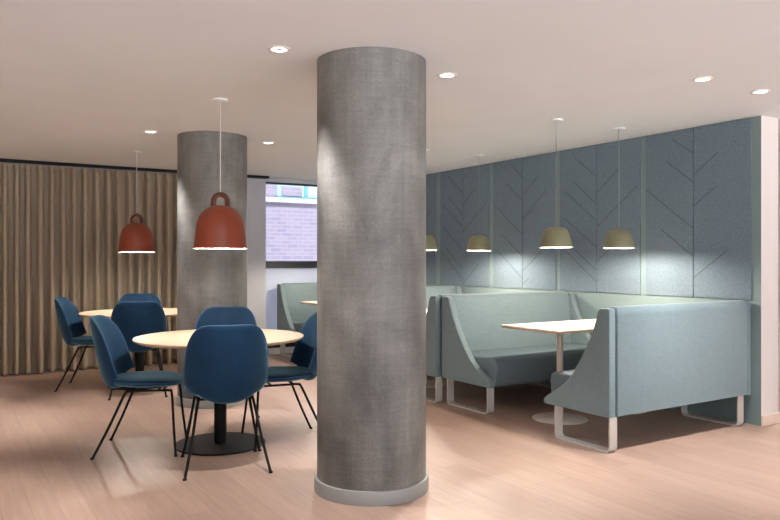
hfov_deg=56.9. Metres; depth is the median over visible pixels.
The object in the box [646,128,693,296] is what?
panel
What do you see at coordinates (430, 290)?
bench
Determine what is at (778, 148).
wall
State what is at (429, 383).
table
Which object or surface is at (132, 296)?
dining chair
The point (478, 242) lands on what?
pendant lamp
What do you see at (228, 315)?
dining chair
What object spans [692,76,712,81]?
recessed light
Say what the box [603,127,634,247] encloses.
pendant lamp
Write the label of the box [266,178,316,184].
wall
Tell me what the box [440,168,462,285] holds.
panel
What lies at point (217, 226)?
pendant lamp
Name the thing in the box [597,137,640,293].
panel
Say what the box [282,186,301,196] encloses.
window pane
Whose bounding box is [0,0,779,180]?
ceiling
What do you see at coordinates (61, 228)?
curtain
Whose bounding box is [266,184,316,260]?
brick building
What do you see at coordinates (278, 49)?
recessed light
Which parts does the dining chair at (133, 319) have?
backrest, leg, leg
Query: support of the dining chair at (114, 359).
on the floor
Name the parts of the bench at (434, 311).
panel, sled leg, backrest, sled leg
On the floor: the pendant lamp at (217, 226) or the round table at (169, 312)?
the round table at (169, 312)
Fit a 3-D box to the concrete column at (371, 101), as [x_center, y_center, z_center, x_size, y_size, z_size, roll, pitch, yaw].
[-0.102,0.083,4.014,0.636,2.365,0.636,0,0,-32]
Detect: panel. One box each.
[426,173,435,283]
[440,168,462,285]
[463,164,488,286]
[493,158,522,288]
[522,152,555,289]
[560,145,596,291]
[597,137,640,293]
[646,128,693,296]
[694,118,751,299]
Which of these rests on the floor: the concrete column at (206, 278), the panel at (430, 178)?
the concrete column at (206, 278)
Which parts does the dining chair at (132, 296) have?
backrest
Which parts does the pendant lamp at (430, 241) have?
lamp shade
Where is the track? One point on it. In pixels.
(1, 159)
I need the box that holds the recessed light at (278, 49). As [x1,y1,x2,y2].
[267,46,290,52]
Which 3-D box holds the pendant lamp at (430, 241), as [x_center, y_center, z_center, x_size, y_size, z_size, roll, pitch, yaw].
[0.342,-0.599,7.171,0.252,1.002,0.252,0,0,-32]
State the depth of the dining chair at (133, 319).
6.55 m
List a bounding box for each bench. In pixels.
[277,283,316,357]
[426,286,461,308]
[426,291,556,402]
[442,291,590,414]
[544,300,750,452]
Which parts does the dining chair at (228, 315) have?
backrest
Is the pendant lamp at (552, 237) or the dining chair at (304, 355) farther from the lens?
the pendant lamp at (552, 237)
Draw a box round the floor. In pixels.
[0,353,779,519]
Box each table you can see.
[78,308,176,389]
[132,329,303,455]
[301,301,316,304]
[426,309,445,387]
[502,319,645,424]
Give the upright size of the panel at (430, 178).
1.401 m
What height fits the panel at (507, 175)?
1.401 m
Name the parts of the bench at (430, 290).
panel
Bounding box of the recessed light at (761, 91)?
[750,89,770,93]
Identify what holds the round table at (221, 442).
on the floor
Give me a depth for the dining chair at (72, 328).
7.15 m
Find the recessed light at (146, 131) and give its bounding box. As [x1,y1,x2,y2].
[143,130,157,132]
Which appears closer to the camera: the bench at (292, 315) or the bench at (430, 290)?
the bench at (430, 290)
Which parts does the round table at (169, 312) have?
plate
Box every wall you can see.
[0,162,176,374]
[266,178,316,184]
[426,116,777,425]
[778,148,779,380]
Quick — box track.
[0,158,268,178]
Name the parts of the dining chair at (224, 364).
leg, leg, seat, seat frame, backrest, leg, leg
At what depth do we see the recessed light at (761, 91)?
4.69 m
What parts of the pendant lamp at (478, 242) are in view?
lamp shade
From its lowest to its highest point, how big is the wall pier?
2.365 m
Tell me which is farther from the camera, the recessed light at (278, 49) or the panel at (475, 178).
the panel at (475, 178)
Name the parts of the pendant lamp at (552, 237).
lamp shade, cord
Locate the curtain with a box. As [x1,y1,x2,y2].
[0,163,176,375]
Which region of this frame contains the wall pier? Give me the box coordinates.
[247,178,265,328]
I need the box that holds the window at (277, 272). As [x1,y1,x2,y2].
[266,182,316,354]
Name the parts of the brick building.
sill, pane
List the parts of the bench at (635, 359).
seat, panel, sled leg, backrest, sled leg, panel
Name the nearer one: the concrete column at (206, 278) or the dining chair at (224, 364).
the dining chair at (224, 364)
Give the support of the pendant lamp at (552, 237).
hanging from the ceiling
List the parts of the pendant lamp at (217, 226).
lamp shade, handle, cord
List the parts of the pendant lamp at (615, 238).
lamp shade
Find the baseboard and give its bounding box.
[761,412,779,425]
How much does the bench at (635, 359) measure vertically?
0.957 m
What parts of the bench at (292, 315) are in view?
sled leg, panel, seat, backrest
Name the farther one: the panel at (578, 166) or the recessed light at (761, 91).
the panel at (578, 166)
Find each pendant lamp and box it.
[118,151,154,251]
[194,97,246,248]
[426,149,436,249]
[467,155,490,250]
[540,118,572,247]
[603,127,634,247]
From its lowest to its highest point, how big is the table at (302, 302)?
0.742 m
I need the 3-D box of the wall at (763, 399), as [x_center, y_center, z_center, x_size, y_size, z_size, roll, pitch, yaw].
[1.368,0.083,8.030,0.230,2.365,5.870,0,0,-32]
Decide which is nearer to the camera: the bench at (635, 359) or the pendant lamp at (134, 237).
the bench at (635, 359)
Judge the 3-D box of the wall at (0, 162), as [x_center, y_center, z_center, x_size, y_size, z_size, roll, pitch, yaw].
[-5.244,0.083,7.448,7.100,2.365,0.210,0,0,-32]
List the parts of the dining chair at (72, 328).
leg, backrest, leg, seat, seat frame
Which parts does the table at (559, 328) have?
plate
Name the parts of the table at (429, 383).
plate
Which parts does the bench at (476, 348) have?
panel, sled leg, backrest, seat, panel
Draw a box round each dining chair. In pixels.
[54,297,110,391]
[90,315,186,459]
[108,301,167,399]
[118,293,161,368]
[181,324,272,480]
[187,306,259,432]
[241,312,316,451]
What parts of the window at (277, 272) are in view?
rail, frosted pane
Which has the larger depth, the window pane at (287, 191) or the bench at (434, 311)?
the window pane at (287, 191)
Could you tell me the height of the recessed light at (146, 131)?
0.005 m
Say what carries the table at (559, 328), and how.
on the floor
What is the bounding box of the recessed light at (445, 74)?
[437,72,456,77]
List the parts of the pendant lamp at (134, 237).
lamp shade, handle, cord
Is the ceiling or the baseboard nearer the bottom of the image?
the baseboard
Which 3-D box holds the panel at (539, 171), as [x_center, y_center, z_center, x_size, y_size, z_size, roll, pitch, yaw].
[1.552,-0.394,7.505,0.013,1.401,0.490,0,0,-32]
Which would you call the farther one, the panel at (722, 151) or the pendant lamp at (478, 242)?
the pendant lamp at (478, 242)
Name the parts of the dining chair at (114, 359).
backrest, leg, leg, seat frame, seat, leg, leg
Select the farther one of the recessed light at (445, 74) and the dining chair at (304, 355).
the dining chair at (304, 355)
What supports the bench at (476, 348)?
on the floor
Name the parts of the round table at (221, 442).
plate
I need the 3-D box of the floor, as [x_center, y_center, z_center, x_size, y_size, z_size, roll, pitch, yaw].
[-0.254,1.325,3.143,11.300,0.120,12.800,0,0,-32]
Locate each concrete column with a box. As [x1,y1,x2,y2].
[175,131,246,408]
[314,47,428,505]
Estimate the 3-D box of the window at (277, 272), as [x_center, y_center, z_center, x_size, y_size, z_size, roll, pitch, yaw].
[-1.003,0.110,10.045,1.655,2.310,0.100,0,0,-32]
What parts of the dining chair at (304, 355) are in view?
leg, leg, seat frame, seat, leg, backrest, leg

